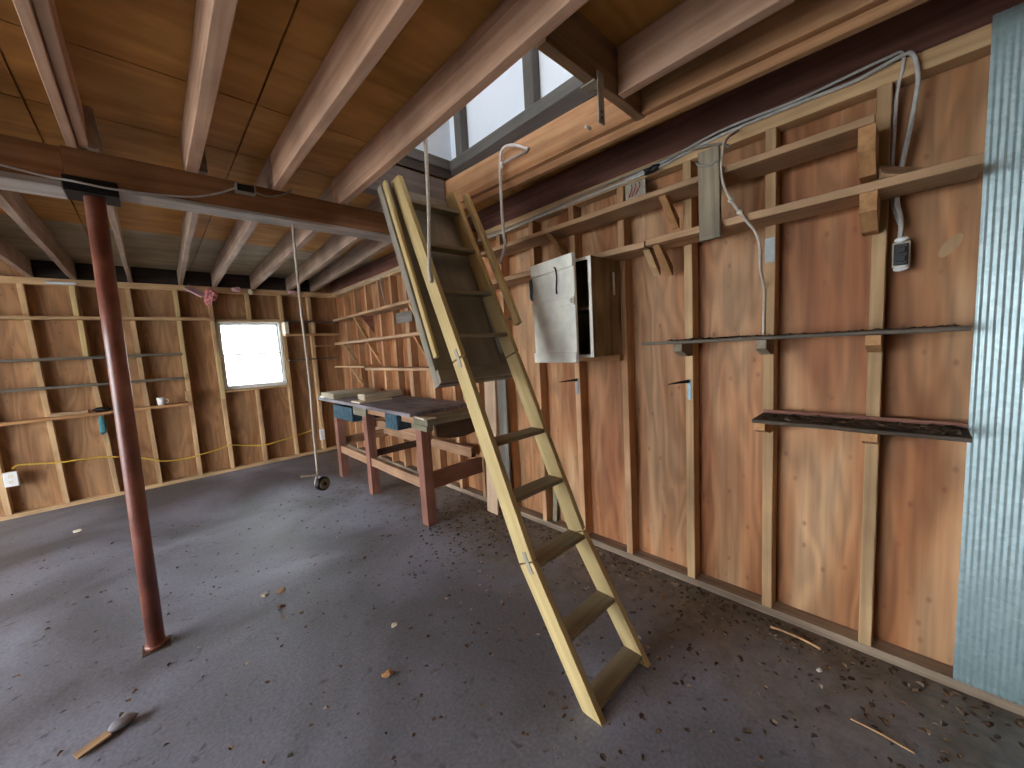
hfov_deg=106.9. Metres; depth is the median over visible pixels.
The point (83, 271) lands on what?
board
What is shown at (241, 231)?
joist
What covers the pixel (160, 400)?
bowl
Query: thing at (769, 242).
tape patch
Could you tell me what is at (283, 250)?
joist
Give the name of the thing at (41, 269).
board
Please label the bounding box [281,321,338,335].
cubby shelf
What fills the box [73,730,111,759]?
stick
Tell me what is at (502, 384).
leaning board
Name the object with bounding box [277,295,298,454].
stud
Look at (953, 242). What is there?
plug
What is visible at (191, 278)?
board
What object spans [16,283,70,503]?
stud
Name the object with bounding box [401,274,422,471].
stud
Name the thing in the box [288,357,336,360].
wall shelf
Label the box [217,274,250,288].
board
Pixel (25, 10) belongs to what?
joist
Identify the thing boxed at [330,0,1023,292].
joist
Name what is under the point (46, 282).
stick
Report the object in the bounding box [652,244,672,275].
brace
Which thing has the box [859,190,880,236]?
shelf bracket
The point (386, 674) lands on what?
crumb
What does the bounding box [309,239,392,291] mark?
joist
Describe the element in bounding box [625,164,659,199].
box
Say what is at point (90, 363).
stud
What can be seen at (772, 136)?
stud
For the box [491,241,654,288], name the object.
wall shelf
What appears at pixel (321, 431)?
wall outlet
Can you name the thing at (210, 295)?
tuft
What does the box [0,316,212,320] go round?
wall shelf
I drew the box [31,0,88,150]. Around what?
joist
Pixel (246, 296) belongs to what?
stud
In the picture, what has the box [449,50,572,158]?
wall
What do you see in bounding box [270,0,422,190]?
joist
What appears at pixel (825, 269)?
wall
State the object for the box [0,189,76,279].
joist
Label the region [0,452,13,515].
stud
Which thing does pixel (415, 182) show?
header
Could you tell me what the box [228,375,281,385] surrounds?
ground
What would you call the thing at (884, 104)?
stud
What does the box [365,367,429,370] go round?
wall shelf
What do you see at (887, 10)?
trimmer ledger
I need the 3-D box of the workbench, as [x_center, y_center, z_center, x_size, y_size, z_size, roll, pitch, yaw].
[-1.387,0.671,4.351,0.682,0.981,2.730,-8,8,-43]
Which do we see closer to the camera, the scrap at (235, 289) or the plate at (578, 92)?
the plate at (578, 92)
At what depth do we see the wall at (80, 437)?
4.75 m
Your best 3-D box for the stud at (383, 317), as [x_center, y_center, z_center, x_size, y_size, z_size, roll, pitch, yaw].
[-1.655,-0.148,5.075,0.093,2.410,0.045,-8,8,-43]
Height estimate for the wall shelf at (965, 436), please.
0.036 m
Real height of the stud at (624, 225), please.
2.410 m
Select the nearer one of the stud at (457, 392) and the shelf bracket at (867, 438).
the shelf bracket at (867, 438)
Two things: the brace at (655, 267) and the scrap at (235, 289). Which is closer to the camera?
the brace at (655, 267)
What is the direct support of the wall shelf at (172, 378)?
attached to the stud at (90, 363)
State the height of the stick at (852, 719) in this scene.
0.009 m
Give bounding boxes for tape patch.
[765,237,774,262]
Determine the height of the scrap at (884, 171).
0.103 m
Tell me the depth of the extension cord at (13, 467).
4.76 m
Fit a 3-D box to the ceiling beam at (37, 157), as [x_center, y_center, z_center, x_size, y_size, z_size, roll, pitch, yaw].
[-3.784,-0.751,0.233,4.602,0.188,0.183,-8,8,-43]
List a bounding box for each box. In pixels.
[234,182,255,196]
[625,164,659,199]
[891,236,910,271]
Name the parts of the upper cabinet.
door handle, door, frame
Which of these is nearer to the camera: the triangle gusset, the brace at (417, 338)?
the brace at (417, 338)
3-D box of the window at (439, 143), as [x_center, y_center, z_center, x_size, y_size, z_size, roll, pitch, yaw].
[-1.616,-2.428,1.796,3.040,2.140,0.020,-8,8,-43]
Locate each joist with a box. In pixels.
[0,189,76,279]
[0,235,32,276]
[12,0,78,148]
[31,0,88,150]
[82,105,131,282]
[177,149,207,284]
[179,0,237,172]
[210,155,280,286]
[249,183,349,288]
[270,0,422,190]
[285,196,383,290]
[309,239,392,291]
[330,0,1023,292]
[331,0,587,203]
[444,0,889,203]
[617,0,796,98]
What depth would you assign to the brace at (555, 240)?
2.66 m
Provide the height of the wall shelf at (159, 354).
0.031 m
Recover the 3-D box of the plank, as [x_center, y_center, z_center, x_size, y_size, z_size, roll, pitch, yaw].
[0.939,-0.903,1.815,0.039,0.413,0.112,-8,8,-43]
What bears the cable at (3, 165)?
attached to the ceiling beam at (306, 213)
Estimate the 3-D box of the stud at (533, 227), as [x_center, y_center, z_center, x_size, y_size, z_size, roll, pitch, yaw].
[0.240,-0.062,3.084,0.092,2.410,0.046,-8,8,-43]
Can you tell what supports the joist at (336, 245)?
attached to the ceiling
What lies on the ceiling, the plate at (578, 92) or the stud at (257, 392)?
the plate at (578, 92)
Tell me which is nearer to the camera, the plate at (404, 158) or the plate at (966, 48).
the plate at (966, 48)
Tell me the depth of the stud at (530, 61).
2.21 m
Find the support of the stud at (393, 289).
on the plate at (937, 671)
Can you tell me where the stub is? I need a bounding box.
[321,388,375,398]
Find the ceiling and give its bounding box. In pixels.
[0,0,752,279]
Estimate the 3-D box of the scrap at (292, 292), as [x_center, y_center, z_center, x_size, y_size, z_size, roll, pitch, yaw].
[-3.287,-1.375,5.698,0.138,0.066,0.061,-8,8,-43]
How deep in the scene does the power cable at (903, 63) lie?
1.55 m
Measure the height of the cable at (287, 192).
0.073 m
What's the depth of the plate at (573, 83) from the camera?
2.28 m
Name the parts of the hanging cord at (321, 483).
cord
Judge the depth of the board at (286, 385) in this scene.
5.45 m
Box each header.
[362,165,444,200]
[536,11,644,120]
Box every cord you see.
[11,428,316,468]
[291,224,329,490]
[498,143,529,264]
[720,129,765,334]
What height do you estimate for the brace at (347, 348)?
0.280 m
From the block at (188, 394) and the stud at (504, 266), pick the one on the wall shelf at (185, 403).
the block at (188, 394)
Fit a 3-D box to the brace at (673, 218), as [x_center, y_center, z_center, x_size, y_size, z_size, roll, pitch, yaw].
[0.864,-0.941,2.087,0.179,0.140,0.038,-8,8,-43]
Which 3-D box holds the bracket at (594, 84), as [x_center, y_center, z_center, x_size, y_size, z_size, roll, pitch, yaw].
[0.325,-1.136,1.528,0.056,0.195,0.074,-8,8,-43]
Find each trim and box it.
[395,159,453,180]
[455,91,596,175]
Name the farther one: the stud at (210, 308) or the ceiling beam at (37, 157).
the stud at (210, 308)
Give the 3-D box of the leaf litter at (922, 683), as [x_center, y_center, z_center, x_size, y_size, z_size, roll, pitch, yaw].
[0.706,1.222,2.455,0.358,0.014,3.509,-8,8,-43]
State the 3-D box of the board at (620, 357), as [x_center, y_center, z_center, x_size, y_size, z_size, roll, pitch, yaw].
[0.539,-0.179,2.646,0.049,0.040,0.500,-8,8,-43]
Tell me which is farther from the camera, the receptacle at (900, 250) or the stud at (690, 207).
the stud at (690, 207)
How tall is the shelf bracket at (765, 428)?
0.072 m
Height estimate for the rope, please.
1.002 m
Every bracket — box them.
[581,69,604,125]
[753,423,773,432]
[857,123,878,183]
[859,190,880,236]
[861,433,879,444]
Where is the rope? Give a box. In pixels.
[424,138,432,282]
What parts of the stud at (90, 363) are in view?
hanger strip, hanger strip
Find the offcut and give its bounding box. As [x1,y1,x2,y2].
[414,416,435,420]
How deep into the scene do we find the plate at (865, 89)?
1.80 m
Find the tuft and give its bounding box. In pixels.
[184,285,217,305]
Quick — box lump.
[91,407,110,411]
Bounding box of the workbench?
[318,395,484,526]
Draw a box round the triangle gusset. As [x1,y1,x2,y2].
[360,316,373,331]
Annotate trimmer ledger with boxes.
[461,0,928,210]
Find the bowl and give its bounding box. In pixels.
[156,397,164,405]
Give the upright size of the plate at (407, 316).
0.125 m
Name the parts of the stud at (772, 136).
bracket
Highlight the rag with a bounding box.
[98,415,105,434]
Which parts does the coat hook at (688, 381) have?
plate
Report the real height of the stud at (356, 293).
2.410 m
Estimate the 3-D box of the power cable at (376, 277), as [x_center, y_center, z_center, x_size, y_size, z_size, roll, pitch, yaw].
[-2.120,-1.187,5.315,0.056,0.417,1.707,-8,7,-41]
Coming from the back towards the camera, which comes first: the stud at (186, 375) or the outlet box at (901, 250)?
the stud at (186, 375)
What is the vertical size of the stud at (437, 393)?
2.410 m
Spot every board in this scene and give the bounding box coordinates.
[31,260,69,278]
[75,263,126,281]
[131,267,177,284]
[183,271,211,286]
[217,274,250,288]
[225,384,288,392]
[256,277,285,290]
[293,280,309,291]
[351,397,392,403]
[484,380,498,514]
[497,379,511,486]
[579,354,623,360]
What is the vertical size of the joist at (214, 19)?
0.191 m
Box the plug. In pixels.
[938,233,962,256]
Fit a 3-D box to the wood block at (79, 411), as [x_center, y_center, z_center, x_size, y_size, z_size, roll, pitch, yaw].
[-4.904,0.326,4.215,0.280,0.039,0.070,-8,8,-43]
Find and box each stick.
[45,281,75,284]
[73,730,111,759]
[771,626,820,649]
[851,718,914,753]
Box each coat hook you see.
[559,378,578,393]
[668,379,690,398]
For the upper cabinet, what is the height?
0.636 m
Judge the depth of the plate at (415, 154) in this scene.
2.70 m
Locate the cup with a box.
[156,397,168,405]
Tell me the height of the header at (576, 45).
0.197 m
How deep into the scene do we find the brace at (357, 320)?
5.21 m
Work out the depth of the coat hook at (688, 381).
2.19 m
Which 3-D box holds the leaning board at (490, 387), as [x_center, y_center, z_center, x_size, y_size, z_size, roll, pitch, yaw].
[-0.185,0.429,3.433,0.102,1.498,0.152,-8,8,-43]
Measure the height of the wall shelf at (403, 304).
0.036 m
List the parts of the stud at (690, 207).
bracket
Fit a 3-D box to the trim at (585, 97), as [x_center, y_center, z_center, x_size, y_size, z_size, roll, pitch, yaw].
[0.057,-1.472,2.271,0.019,0.040,1.421,-8,8,-43]
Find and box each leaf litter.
[7,471,1023,767]
[371,500,541,587]
[458,499,1023,748]
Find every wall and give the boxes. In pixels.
[0,259,349,514]
[336,55,989,665]
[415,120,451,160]
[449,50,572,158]
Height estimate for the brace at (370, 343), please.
0.310 m
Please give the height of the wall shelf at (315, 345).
0.022 m
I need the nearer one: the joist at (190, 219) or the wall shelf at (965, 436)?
the wall shelf at (965, 436)
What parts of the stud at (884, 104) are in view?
bracket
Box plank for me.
[695,145,721,241]
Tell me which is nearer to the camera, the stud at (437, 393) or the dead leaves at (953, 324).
the dead leaves at (953, 324)
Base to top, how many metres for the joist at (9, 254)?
0.192 m
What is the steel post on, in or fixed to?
on the floor
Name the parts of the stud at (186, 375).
hanger strip, hanger strip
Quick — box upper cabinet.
[529,252,621,362]
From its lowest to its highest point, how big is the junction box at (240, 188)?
0.050 m
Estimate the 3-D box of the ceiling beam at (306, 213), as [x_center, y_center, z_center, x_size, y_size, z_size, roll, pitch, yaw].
[-1.224,-1.137,2.610,2.421,0.171,0.146,-8,8,-43]
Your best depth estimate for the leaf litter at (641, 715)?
1.76 m
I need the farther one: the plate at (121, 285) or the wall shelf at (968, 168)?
the plate at (121, 285)
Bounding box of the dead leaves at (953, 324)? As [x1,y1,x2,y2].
[667,323,962,340]
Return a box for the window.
[215,319,286,389]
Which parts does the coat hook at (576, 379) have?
plate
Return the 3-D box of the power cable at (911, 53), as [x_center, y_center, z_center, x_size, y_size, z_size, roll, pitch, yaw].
[0.572,-0.973,2.512,0.056,0.694,2.891,-8,8,-43]
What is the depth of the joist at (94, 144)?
2.43 m
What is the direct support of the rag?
hanging from the wall shelf at (185, 403)
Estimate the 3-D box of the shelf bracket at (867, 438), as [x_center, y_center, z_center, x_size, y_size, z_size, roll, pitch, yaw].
[1.508,0.220,1.596,0.169,0.072,0.048,-8,8,-43]
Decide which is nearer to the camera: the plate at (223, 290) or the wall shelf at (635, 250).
the wall shelf at (635, 250)
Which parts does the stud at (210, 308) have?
jamb strip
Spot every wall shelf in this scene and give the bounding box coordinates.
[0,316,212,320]
[0,353,182,362]
[0,377,184,392]
[0,402,188,425]
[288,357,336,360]
[315,345,335,346]
[333,299,409,321]
[335,332,419,344]
[335,365,377,367]
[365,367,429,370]
[480,114,875,258]
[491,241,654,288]
[642,326,971,344]
[646,153,983,249]
[752,409,971,442]
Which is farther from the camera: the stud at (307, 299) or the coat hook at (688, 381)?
the stud at (307, 299)
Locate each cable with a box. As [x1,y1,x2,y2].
[0,164,234,197]
[256,190,291,196]
[338,277,385,305]
[478,50,920,241]
[478,143,730,237]
[625,50,905,235]
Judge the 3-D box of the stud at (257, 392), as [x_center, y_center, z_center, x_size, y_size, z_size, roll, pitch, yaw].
[-3.661,0.591,5.548,0.048,1.075,0.092,-8,8,-43]
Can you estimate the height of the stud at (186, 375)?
2.410 m
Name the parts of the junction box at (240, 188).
plate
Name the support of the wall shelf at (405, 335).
attached to the stud at (412, 349)
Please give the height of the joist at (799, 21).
0.191 m
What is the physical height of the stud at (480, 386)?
2.410 m
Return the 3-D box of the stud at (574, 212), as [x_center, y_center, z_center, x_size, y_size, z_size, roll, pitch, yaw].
[0.508,-0.050,2.803,0.092,2.410,0.047,-8,8,-43]
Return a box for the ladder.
[377,175,650,726]
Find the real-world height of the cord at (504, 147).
0.675 m
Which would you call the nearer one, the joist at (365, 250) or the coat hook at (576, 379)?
the coat hook at (576, 379)
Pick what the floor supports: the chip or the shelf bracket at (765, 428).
the chip
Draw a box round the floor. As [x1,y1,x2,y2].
[0,449,1023,767]
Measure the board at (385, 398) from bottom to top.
0.016 m
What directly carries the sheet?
attached to the plate at (937, 671)
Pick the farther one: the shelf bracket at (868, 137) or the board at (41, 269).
the board at (41, 269)
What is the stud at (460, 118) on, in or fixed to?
on the plate at (573, 83)
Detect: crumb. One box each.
[276,587,285,592]
[381,669,392,677]
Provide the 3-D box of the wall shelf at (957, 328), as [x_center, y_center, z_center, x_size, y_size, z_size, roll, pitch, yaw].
[1.236,-0.222,1.823,0.155,0.017,1.230,-8,8,-43]
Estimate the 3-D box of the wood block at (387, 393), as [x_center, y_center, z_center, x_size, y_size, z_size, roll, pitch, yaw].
[-1.556,0.125,4.492,0.460,0.062,0.200,-8,8,-43]
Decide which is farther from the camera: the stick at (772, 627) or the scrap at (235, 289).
the scrap at (235, 289)
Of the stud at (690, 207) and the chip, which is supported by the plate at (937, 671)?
the stud at (690, 207)
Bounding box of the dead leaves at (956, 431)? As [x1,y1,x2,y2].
[761,413,961,434]
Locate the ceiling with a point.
(130, 59)
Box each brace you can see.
[342,344,357,362]
[350,368,363,385]
[353,317,368,338]
[367,341,382,363]
[413,336,426,359]
[546,233,566,254]
[643,249,660,275]
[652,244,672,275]
[658,195,679,229]
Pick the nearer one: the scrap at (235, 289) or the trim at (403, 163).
the trim at (403, 163)
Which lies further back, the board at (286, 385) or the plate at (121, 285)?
the board at (286, 385)
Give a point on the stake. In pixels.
(555, 500)
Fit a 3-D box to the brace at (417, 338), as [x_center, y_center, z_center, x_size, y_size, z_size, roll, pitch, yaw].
[-0.977,-0.373,4.123,0.179,0.300,0.038,-8,8,-43]
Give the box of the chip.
[107,712,137,731]
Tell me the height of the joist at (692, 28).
0.193 m
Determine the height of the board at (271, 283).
0.188 m
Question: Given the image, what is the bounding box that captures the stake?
[553,488,557,521]
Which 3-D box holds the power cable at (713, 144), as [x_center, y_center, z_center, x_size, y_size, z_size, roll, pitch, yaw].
[0.328,-1.256,2.714,0.020,0.082,2.244,-8,8,-42]
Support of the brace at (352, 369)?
attached to the wall shelf at (344, 366)
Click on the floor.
(261, 720)
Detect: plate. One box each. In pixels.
[0,276,95,287]
[0,490,124,520]
[117,282,188,291]
[145,445,336,489]
[192,286,331,297]
[347,443,1023,716]
[396,310,412,323]
[402,157,450,174]
[405,148,450,170]
[450,76,583,170]
[451,84,585,175]
[485,57,914,240]
[917,23,991,80]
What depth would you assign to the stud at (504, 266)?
3.36 m
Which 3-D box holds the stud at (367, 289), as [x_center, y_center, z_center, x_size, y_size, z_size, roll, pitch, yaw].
[-1.931,-0.161,5.365,0.092,2.410,0.047,-8,8,-43]
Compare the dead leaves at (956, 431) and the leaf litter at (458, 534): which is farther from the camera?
the leaf litter at (458, 534)
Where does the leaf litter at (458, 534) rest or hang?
on the floor
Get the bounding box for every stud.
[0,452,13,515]
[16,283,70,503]
[69,286,120,492]
[124,288,162,483]
[172,290,202,474]
[208,302,234,467]
[244,294,251,318]
[255,389,267,460]
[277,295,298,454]
[305,297,325,448]
[342,294,363,447]
[352,290,368,387]
[364,285,385,456]
[376,280,399,461]
[388,276,411,466]
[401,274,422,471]
[432,380,446,468]
[453,106,468,156]
[453,385,468,488]
[476,382,486,497]
[496,234,521,506]
[522,46,540,108]
[528,221,552,520]
[568,205,592,533]
[617,186,638,553]
[673,160,700,578]
[755,127,780,607]
[858,83,892,646]
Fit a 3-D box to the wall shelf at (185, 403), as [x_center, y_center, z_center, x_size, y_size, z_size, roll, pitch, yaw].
[-5.043,0.384,4.078,2.400,0.035,0.121,-8,8,-43]
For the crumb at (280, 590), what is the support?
on the floor
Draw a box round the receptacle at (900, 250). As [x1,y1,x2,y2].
[893,243,908,265]
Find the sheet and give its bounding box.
[953,2,1023,705]
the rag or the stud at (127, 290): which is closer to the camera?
the rag
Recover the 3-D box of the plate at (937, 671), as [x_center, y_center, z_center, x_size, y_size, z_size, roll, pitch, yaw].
[0.534,1.168,2.965,0.090,0.047,9.465,-8,8,-43]
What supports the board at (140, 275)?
on the plate at (121, 285)
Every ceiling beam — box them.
[0,134,67,198]
[60,145,477,245]
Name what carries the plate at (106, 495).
on the floor
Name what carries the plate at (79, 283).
on the wall at (80, 437)
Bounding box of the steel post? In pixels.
[61,173,170,657]
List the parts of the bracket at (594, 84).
mounting plate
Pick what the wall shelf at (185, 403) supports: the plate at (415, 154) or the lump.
the lump
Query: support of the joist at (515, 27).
attached to the ceiling
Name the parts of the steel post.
saddle plate, plate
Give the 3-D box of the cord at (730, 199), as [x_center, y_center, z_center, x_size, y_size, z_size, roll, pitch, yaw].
[1.121,-0.741,1.813,0.236,1.016,0.166,-8,8,-43]
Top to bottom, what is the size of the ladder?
2.505 m
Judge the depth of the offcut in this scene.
3.18 m
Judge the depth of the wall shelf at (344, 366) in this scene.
5.31 m
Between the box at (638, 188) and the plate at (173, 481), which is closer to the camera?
the box at (638, 188)
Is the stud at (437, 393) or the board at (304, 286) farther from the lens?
the board at (304, 286)
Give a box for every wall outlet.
[2,471,19,487]
[319,429,324,439]
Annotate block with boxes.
[50,409,88,416]
[185,391,191,400]
[357,389,402,399]
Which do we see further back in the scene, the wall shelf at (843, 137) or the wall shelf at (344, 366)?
the wall shelf at (344, 366)
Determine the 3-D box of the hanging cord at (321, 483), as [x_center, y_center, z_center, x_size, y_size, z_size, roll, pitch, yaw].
[-1.374,-0.150,2.494,0.176,1.774,0.076,-8,8,-43]
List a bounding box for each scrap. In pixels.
[231,287,241,291]
[288,290,297,294]
[878,166,921,177]
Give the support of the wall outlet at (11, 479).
attached to the stud at (5, 495)
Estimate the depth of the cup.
4.69 m

